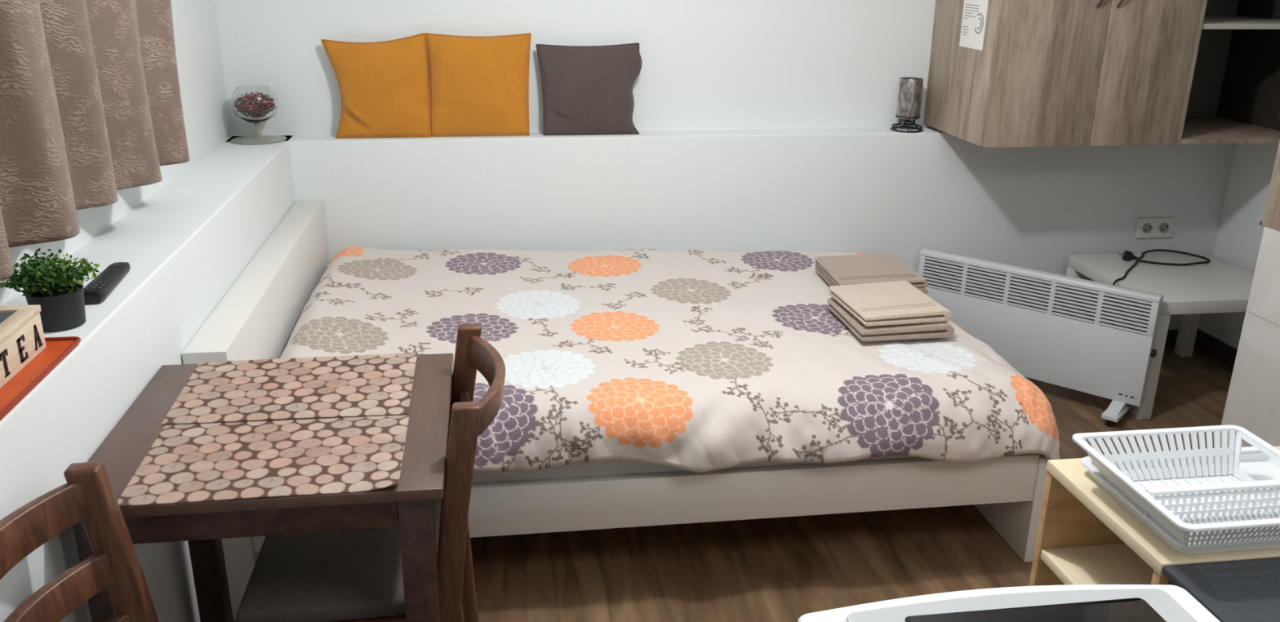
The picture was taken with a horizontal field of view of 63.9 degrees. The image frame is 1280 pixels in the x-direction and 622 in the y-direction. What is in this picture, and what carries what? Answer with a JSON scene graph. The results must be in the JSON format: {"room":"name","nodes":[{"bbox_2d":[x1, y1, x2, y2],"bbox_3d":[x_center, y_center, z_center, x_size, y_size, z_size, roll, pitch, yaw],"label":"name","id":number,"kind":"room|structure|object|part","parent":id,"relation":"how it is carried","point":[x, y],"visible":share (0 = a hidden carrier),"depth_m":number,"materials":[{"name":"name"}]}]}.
{"room":"studio apartment","nodes":[
{"label":"studio apartment","id":0,"kind":"room"},
{"bbox_2d":[0,0,295,621],"bbox_3d":[-1.174,-0.111,1.416,0.500,2.420,5.300,-2,20,-8],"label":"wall","id":1,"kind":"structure","parent":0,"point":[185,237],"depth_m":2.28,"materials":[{"name":"white paint"}]},
{"bbox_2d":[0,336,80,421],"bbox_3d":[-1.029,0.120,1.573,0.189,0.012,0.417,-2,20,-8],"label":"serving tray","id":2,"kind":"object","parent":1,"relation":"on","point":[57,348],"visible":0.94,"depth_m":1.64,"materials":[{"name":"orange paint"}]},
{"bbox_2d":[0,304,46,388],"bbox_3d":[-1.052,0.062,1.621,0.129,0.076,0.209,-2,20,-8],"label":"box","id":3,"kind":"object","parent":2,"relation":"on","point":[22,338],"visible":1,"depth_m":1.65,"materials":[{"name":"brown wood"}]},
{"bbox_3d":[-1.052,0.033,1.611,0.079,0.005,0.161,-2,20,-8],"label":"lid pane","id":4,"kind":"part","parent":3,"relation":"part of","materials":[{"name":"grey"}]},
{"bbox_3d":[-1.051,0.031,1.611,0.129,0.012,0.209,-2,20,-8],"label":"lid frame","id":5,"kind":"part","parent":3,"relation":"part of","materials":[{"name":"brown wood"}]},
{"bbox_2d":[0,247,100,332],"bbox_3d":[-1.053,-0.043,1.843,0.167,0.139,0.148,-2,20,-8],"label":"potted plant","id":6,"kind":"object","parent":1,"relation":"on","point":[51,286],"visible":0.98,"depth_m":1.81,"materials":[{"name":"green plant"}]},
{"bbox_3d":[-1.050,-0.007,1.849,0.094,0.068,0.094,-2,20,-8],"label":"pot","id":7,"kind":"part","parent":6,"relation":"part of","materials":[{"name":"grey"}]},
{"bbox_2d":[0,0,190,280],"bbox_3d":[-1.125,-0.671,1.761,0.183,1.124,1.900,-2,20,-8],"label":"curtain","id":8,"kind":"object","parent":1,"relation":"hanging from","point":[91,104],"visible":1,"depth_m":2.04,"materials":[{"name":"brown fabric"}]},
{"bbox_2d":[83,262,130,304],"bbox_3d":[-1.073,-0.062,2.064,0.047,0.026,0.225,-3,20,-11],"label":"remote control","id":9,"kind":"object","parent":1,"relation":"on","point":[98,290],"visible":0.94,"depth_m":2.03,"materials":[{"name":"black plastic"}]},
{"bbox_2d":[214,0,1235,329],"bbox_3d":[0.414,-0.989,3.970,4.405,2.420,0.400,-2,20,-8],"label":"wall","id":10,"kind":"structure","parent":0,"point":[762,125],"depth_m":3.91,"materials":[{"name":"white paint"}]},
{"bbox_2d":[230,84,286,144],"bbox_3d":[-1.356,-0.696,3.622,0.190,0.186,0.190,-2,20,-8],"label":"glass goblet","id":11,"kind":"object","parent":10,"relation":"on","point":[255,104],"visible":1,"depth_m":3.57,"materials":[{"name":"white"}]},
{"bbox_2d":[231,84,278,124],"bbox_3d":[-1.356,-0.725,3.612,0.156,0.126,0.156,-2,20,-8],"label":"bowl","id":12,"kind":"object","parent":11,"relation":"on","point":[253,104],"depth_m":3.56,"materials":[{"name":"clear glass"}]},
{"bbox_3d":[-1.357,-0.643,3.641,0.022,0.048,0.022,-2,20,-8],"label":"stem","id":13,"kind":"part","parent":11,"relation":"part of","materials":[{"name":"grey"}]},
{"bbox_2d":[321,32,430,137],"bbox_3d":[-0.943,-0.809,3.683,0.364,0.366,0.090,-4,20,-12],"label":"throw cushion","id":14,"kind":"object","parent":10,"relation":"on","point":[384,86],"visible":1,"depth_m":3.66,"materials":[{"name":"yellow fabric"}]},
{"bbox_2d":[425,32,531,137],"bbox_3d":[-0.582,-0.823,3.738,0.378,0.365,0.089,-2,20,-8],"label":"throw cushion","id":15,"kind":"object","parent":10,"relation":"on","point":[479,85],"visible":1,"depth_m":3.71,"materials":[{"name":"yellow fabric"}]},
{"bbox_2d":[536,42,641,135],"bbox_3d":[-0.185,-0.821,3.795,0.389,0.331,0.090,-2,20,-8],"label":"throw cushion","id":16,"kind":"object","parent":10,"relation":"on","point":[586,90],"visible":1,"depth_m":3.77,"materials":[{"name":"grey fabric"}]},
{"bbox_2d":[890,76,923,133],"bbox_3d":[1.045,-0.802,3.983,0.124,0.200,0.124,-2,20,-8],"label":"candle holder","id":17,"kind":"object","parent":10,"relation":"on","point":[910,88],"visible":1,"depth_m":3.95,"materials":[{"name":"silver metal"}]},
{"bbox_2d":[923,0,1202,147],"bbox_3d":[1.535,-1.044,3.741,0.732,0.800,0.565,-2,20,-8],"label":"upper cabinet","id":18,"kind":"object","parent":10,"relation":"attached to","point":[1046,73],"visible":1,"depth_m":3.57,"materials":[{"name":"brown wood"}]},
{"bbox_2d":[959,0,988,50],"bbox_3d":[1.180,-1.061,3.618,0.003,0.260,0.186,-2,20,-8],"label":"paper notice","id":19,"kind":"object","parent":18,"relation":"attached to","point":[975,11],"visible":1,"depth_m":3.63,"materials":[{"name":"white paper"}]},
{"bbox_3d":[1.402,-0.958,3.493,0.393,0.798,0.018,-2,20,-8],"label":"door","id":20,"kind":"part","parent":18,"relation":"part of","materials":[{"name":"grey wood"}]},
{"bbox_3d":[1.561,-1.088,3.444,0.030,0.134,0.032,-2,20,-8],"label":"handle","id":21,"kind":"part","parent":18,"relation":"part of","materials":[{"name":"brown"}]},
{"bbox_3d":[1.635,-1.091,3.454,0.030,0.134,0.032,-2,20,-8],"label":"handle","id":22,"kind":"part","parent":18,"relation":"part of","materials":[{"name":"brown"}]},
{"bbox_3d":[1.765,-0.972,3.543,0.335,0.798,0.018,-2,20,-8],"label":"door","id":23,"kind":"part","parent":18,"relation":"part of","materials":[{"name":"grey wood"}]},
{"bbox_2d":[1134,217,1175,238],"bbox_3d":[2.127,-0.343,4.233,0.166,0.084,0.016,-2,20,-8],"label":"double socket","id":24,"kind":"object","parent":10,"relation":"attached to","point":[1162,227],"visible":1,"depth_m":4.23,"materials":[{"name":"white plastic"}]},
{"bbox_2d":[1164,328,1199,346],"bbox_3d":[1.653,0.140,4.335,1.535,0.075,0.012,-2,20,-8],"label":"baseboard","id":25,"kind":"structure","parent":10,"relation":"attached to","point":[1171,336],"depth_m":4.42,"materials":[{"name":"brown wood"}]},
{"bbox_2d":[1176,0,1279,144],"bbox_3d":[2.170,-1.073,3.845,0.554,0.800,0.531,-2,20,-8],"label":"wall shelf","id":26,"kind":"object","parent":10,"relation":"attached to","point":[1232,95],"visible":0.63,"depth_m":4.03,"materials":[{"name":"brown wood"}]},
{"bbox_3d":[2.133,-1.159,4.090,0.553,0.800,0.006,-2,20,-8],"label":"panel","id":27,"kind":"part","parent":26,"relation":"part of","materials":[{"name":"grey"}]},
{"bbox_3d":[2.170,-1.083,3.841,0.516,0.018,0.517,-2,20,-8],"label":"shelf","id":28,"kind":"part","parent":26,"relation":"part of","materials":[{"name":"grey"}]},
{"bbox_3d":[2.435,-1.082,3.878,0.018,0.800,0.524,-2,20,-8],"label":"dark panel","id":29,"kind":"part","parent":26,"relation":"part of","materials":[{"name":"grey wood"}]},
{"bbox_2d":[233,345,1233,621],"bbox_3d":[0.752,1.023,2.053,4.605,0.100,5.600,-2,20,-8],"label":"floor","id":30,"kind":"structure","parent":0,"point":[786,569],"depth_m":2.84,"materials":[{"name":"brown wood"}]},
{"bbox_2d":[0,462,158,621],"bbox_3d":[-0.643,0.692,1.515,0.509,0.850,0.429,-2,20,-8],"label":"dining chair","id":31,"kind":"object","parent":30,"relation":"on","point":[88,497],"visible":1,"depth_m":1.53,"materials":[{"name":"brown wood"}]},
{"bbox_3d":[-0.839,0.344,1.362,0.104,0.059,0.396,-2,20,-8],"label":"rail","id":32,"kind":"part","parent":31,"relation":"part of","materials":[{"name":"brown wood"}]},
{"bbox_3d":[-0.822,0.457,1.405,0.104,0.053,0.396,-2,20,-8],"label":"rail","id":33,"kind":"part","parent":31,"relation":"part of","materials":[{"name":"brown wood"}]},
{"bbox_3d":[-0.813,0.632,1.680,0.100,0.850,0.033,-2,20,-8],"label":"post","id":34,"kind":"part","parent":31,"relation":"part of","materials":[{"name":"brown wood"}]},
{"bbox_3d":[-0.810,0.560,1.443,0.101,0.048,0.396,-2,20,-8],"label":"rail","id":35,"kind":"part","parent":31,"relation":"part of","materials":[{"name":"brown wood"}]},
{"bbox_2d":[72,353,453,621],"bbox_3d":[-0.672,0.557,2.051,0.607,0.750,0.607,-2,20,-8],"label":"dining table","id":36,"kind":"object","parent":30,"relation":"on","point":[408,504],"visible":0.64,"depth_m":1.74,"materials":[{"name":"brown wood"}]},
{"bbox_3d":[-0.887,0.659,1.783,0.055,0.730,0.055,-2,20,-8],"label":"leg","id":37,"kind":"part","parent":36,"relation":"part of","materials":[{"name":"brown wood"}]},
{"bbox_3d":[-0.959,0.492,2.257,0.055,0.730,0.055,-2,20,-8],"label":"leg","id":38,"kind":"part","parent":36,"relation":"part of","materials":[{"name":"brown wood"}]},
{"bbox_2d":[117,413,409,506],"bbox_3d":[-0.636,0.247,1.784,0.443,0.012,0.298,-2,20,-8],"label":"placemat","id":39,"kind":"object","parent":36,"relation":"on","point":[188,463],"visible":1,"depth_m":1.77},
{"bbox_2d":[160,352,417,424],"bbox_3d":[-0.685,0.152,2.057,0.455,0.003,0.318,-2,20,-8],"label":"placemat","id":40,"kind":"object","parent":36,"relation":"on","point":[373,384],"visible":1,"depth_m":2.04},
{"bbox_3d":[-0.385,0.641,1.852,0.055,0.730,0.055,-2,20,-8],"label":"leg","id":41,"kind":"part","parent":36,"relation":"part of","materials":[{"name":"brown wood"}]},
{"bbox_2d":[235,323,505,621],"bbox_3d":[-0.505,0.503,2.060,0.493,0.850,0.429,-2,20,-8],"label":"dining chair","id":42,"kind":"object","parent":30,"relation":"on","point":[356,575],"visible":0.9,"depth_m":1.90,"materials":[{"name":"brown wood"}]},
{"bbox_3d":[-0.578,0.481,2.042,0.345,0.039,0.416,-2,20,-8],"label":"seat","id":43,"kind":"part","parent":42,"relation":"part of","materials":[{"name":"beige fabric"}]},
{"bbox_3d":[-0.559,0.521,2.058,0.360,0.045,0.413,-2,20,-8],"label":"seat frame","id":44,"kind":"part","parent":42,"relation":"part of","materials":[{"name":"brown wood"}]},
{"bbox_3d":[-0.328,0.562,1.896,0.100,0.850,0.033,-2,20,-8],"label":"post","id":45,"kind":"part","parent":42,"relation":"part of","materials":[{"name":"brown wood"}]},
{"bbox_3d":[-0.345,0.255,1.997,0.039,0.053,0.396,-2,20,-8],"label":"rail","id":46,"kind":"part","parent":42,"relation":"part of","materials":[{"name":"brown wood"}]},
{"bbox_3d":[-0.383,0.432,2.266,0.100,0.850,0.033,-2,20,-8],"label":"post","id":47,"kind":"part","parent":42,"relation":"part of","materials":[{"name":"brown wood"}]},
{"bbox_3d":[-0.301,0.139,1.963,0.089,0.059,0.396,-2,20,-8],"label":"rail","id":48,"kind":"part","parent":42,"relation":"part of","materials":[{"name":"brown wood"}]},
{"bbox_2d":[182,200,1047,621],"bbox_3d":[-0.076,0.149,3.278,2.157,0.720,1.496,-2,20,-8],"label":"frame","id":49,"kind":"object","parent":30,"relation":"on","point":[256,319],"visible":0.34,"depth_m":2.67,"materials":[{"name":"white wood"}]},
{"bbox_3d":[-1.095,0.186,3.137,0.097,0.720,1.496,-2,20,-8],"label":"headboard","id":50,"kind":"part","parent":49,"relation":"part of","materials":[{"name":"white wood"}]},
{"bbox_3d":[0.059,0.483,2.633,2.030,0.140,0.023,-2,20,-8],"label":"rail","id":51,"kind":"part","parent":49,"relation":"part of","materials":[{"name":"white wood"}]},
{"bbox_2d":[471,455,921,484],"bbox_3d":[-0.041,0.160,3.292,2.005,0.218,1.435,-2,20,-8],"label":"mattress","id":52,"kind":"object","parent":49,"relation":"on","point":[606,468],"visible":0.02,"depth_m":2.60,"materials":[{"name":"white fabric"}]},
{"bbox_2d":[280,246,1059,472],"bbox_3d":[0.037,0.104,3.220,2.124,0.334,1.535,-2,20,-8],"label":"duvet","id":53,"kind":"object","parent":52,"relation":"on","point":[698,361],"visible":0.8,"depth_m":2.78,"materials":[{"name":"fabric"}]},
{"bbox_2d":[814,253,928,294],"bbox_3d":[0.763,-0.122,3.415,0.291,0.056,0.310,-2,19,-6],"label":"folded towel","id":54,"kind":"object","parent":53,"relation":"on","point":[836,270],"visible":0.74,"depth_m":3.39,"materials":[{"name":"beige fabric"}]},
{"bbox_2d":[826,297,954,342],"bbox_3d":[0.743,0.014,3.068,0.280,0.042,0.300,-2,20,-9],"label":"folded towel","id":55,"kind":"object","parent":53,"relation":"on","point":[943,329],"visible":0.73,"depth_m":2.94,"materials":[{"name":"beige fabric"}]},
{"bbox_2d":[828,280,952,326],"bbox_3d":[0.742,-0.027,3.061,0.267,0.038,0.290,-3,20,-11],"label":"folded towel","id":56,"kind":"object","parent":55,"relation":"on","point":[896,302],"visible":1,"depth_m":3.00,"materials":[{"name":"beige fabric"}]},
{"bbox_3d":[0.976,0.302,3.482,0.030,0.320,1.480,-2,20,-8],"label":"footboard","id":57,"kind":"part","parent":49,"relation":"part of","materials":[{"name":"white wood"}]},
{"bbox_2d":[918,248,1163,426],"bbox_3d":[1.447,0.086,3.864,0.898,0.484,0.183,16,25,37],"label":"heater","id":58,"kind":"object","parent":30,"relation":"on","point":[1091,337],"visible":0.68,"depth_m":3.78,"materials":[{"name":"white metal"}]},
{"bbox_2d":[922,256,1152,335],"bbox_3d":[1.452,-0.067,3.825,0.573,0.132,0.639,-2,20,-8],"label":"grille","id":59,"kind":"object","parent":58,"relation":"attached to","point":[1100,307],"depth_m":3.79,"materials":[{"name":"grey metal"}]},
{"bbox_3d":[1.809,0.149,3.612,0.013,0.028,0.028,16,25,37],"label":"thermostat knob","id":60,"kind":"part","parent":58,"relation":"part of","materials":[{"name":"black plastic"}]},
{"bbox_2d":[1028,446,1279,586],"bbox_3d":[1.032,0.659,1.817,0.599,0.750,0.328,-2,20,-8],"label":"shelf unit","id":61,"kind":"object","parent":30,"relation":"on","point":[1085,535],"visible":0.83,"depth_m":1.79,"materials":[{"name":"beige wood"}]},
{"bbox_3d":[1.011,0.618,1.965,0.597,0.730,0.017,-2,20,-8],"label":"panel","id":62,"kind":"part","parent":61,"relation":"part of","materials":[{"name":"brown wood"}]},
{"bbox_3d":[1.030,0.474,1.752,0.583,0.018,0.291,-2,20,-8],"label":"shelf","id":63,"kind":"part","parent":61,"relation":"part of","materials":[{"name":"brown wood"}]},
{"bbox_3d":[1.055,0.720,1.676,0.597,0.730,0.017,-2,20,-8],"label":"panel","id":64,"kind":"part","parent":61,"relation":"part of","materials":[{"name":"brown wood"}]},
{"bbox_2d":[1080,446,1279,554],"bbox_3d":[0.954,0.302,1.663,0.370,0.022,0.286,-2,20,-8],"label":"drip tray","id":65,"kind":"object","parent":61,"relation":"on","point":[1254,463],"visible":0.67,"depth_m":1.69,"materials":[{"name":"white plastic"}]},
{"bbox_2d":[1071,425,1279,550],"bbox_3d":[0.893,0.284,1.610,0.313,0.073,0.305,-2,20,-8],"label":"dish rack","id":66,"kind":"object","parent":65,"relation":"on","point":[1232,507],"visible":0.98,"depth_m":1.66,"materials":[{"name":"white plastic"}]},
{"bbox_2d":[1066,250,1254,419],"bbox_3d":[2.067,0.073,3.973,0.600,0.450,0.600,-2,20,-8],"label":"side table","id":67,"kind":"object","parent":30,"relation":"on","point":[1220,285],"visible":0.65,"depth_m":3.85,"materials":[{"name":"white paint"}]},
{"bbox_3d":[1.755,0.015,4.200,0.050,0.402,0.050,-2,20,-8],"label":"leg","id":68,"kind":"part","parent":67,"relation":"part of","materials":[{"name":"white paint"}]},
{"bbox_3d":[1.833,0.197,3.687,0.050,0.402,0.050,-2,20,-8],"label":"leg","id":69,"kind":"part","parent":67,"relation":"part of","materials":[{"name":"white paint"}]},
{"bbox_2d":[1112,248,1210,284],"bbox_3d":[1.942,-0.138,4.014,0.653,0.162,0.215,-10,22,-27],"label":"power cable","id":70,"kind":"object","parent":67,"relation":"on","point":[1127,255],"visible":0.95,"depth_m":4.04,"materials":[{"name":"black plastic"}]},
{"bbox_3d":[1.840,-0.089,3.910,0.042,0.136,0.374,18,26,40],"label":"cord","id":71,"kind":"part","parent":70,"relation":"part of","materials":[{"name":"black rubber"}]},
{"bbox_3d":[2.104,-0.216,4.097,0.303,0.013,0.209,-2,20,-8],"label":"cord","id":72,"kind":"part","parent":70,"relation":"part of","materials":[{"name":"black plastic"}]},
{"bbox_3d":[2.300,-0.004,4.275,0.050,0.402,0.050,-2,20,-8],"label":"leg","id":73,"kind":"part","parent":67,"relation":"part of","materials":[{"name":"white paint"}]},
{"bbox_2d":[1161,556,1279,621],"bbox_3d":[1.095,0.803,1.405,0.602,0.748,0.549,-2,20,-8],"label":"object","id":74,"kind":"object","parent":30,"relation":"on","point":[1248,590],"visible":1,"depth_m":1.45,"materials":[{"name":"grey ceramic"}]},
{"bbox_3d":[0.433,0.877,1.161,0.420,0.760,0.360,-2,20,-8],"label":"base cabinet","id":75,"kind":"object","parent":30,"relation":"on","visible":0},
{"bbox_2d":[797,584,1220,621],"bbox_3d":[0.439,0.451,1.031,0.478,0.124,0.437,-2,20,-8],"label":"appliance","id":76,"kind":"object","parent":75,"relation":"on","point":[1077,602],"visible":1,"depth_m":1.17,"materials":[{"name":"white plastic"}]},
{"bbox_3d":[0.461,0.391,1.017,0.290,0.002,0.324,-2,20,-8],"label":"glass panel","id":77,"kind":"part","parent":76,"relation":"part of","materials":[{"name":"black glass"}]},
{"bbox_2d":[1198,142,1279,349],"bbox_3d":[2.608,-0.802,3.510,0.200,2.420,1.200,-2,20,-8],"label":"wall","id":78,"kind":"structure","parent":0,"point":[1240,233],"depth_m":4.15,"materials":[{"name":"white paint"}]},
{"bbox_2d":[1194,329,1237,367],"bbox_3d":[2.487,0.299,3.909,0.012,0.075,1.123,-2,20,-8],"label":"baseboard","id":79,"kind":"structure","parent":78,"relation":"attached to","point":[1207,343],"depth_m":4.31,"materials":[{"name":"brown wood"}]},
{"bbox_2d":[1219,226,1279,448],"bbox_3d":[2.526,0.010,1.195,0.854,2.420,3.765,-2,20,-8],"label":"tiled wall","id":80,"kind":"structure","parent":0,"point":[1252,404],"depth_m":3.04,"materials":[{"name":"tile"}]},
{"bbox_2d":[1259,140,1279,231],"bbox_3d":[1.813,-0.482,2.191,0.247,0.828,0.850,-2,20,-8],"label":"upper cabinet","id":81,"kind":"object","parent":80,"relation":"attached to","point":[1271,217],"visible":1,"depth_m":2.64,"materials":[{"name":"grey wood"}]}
]}

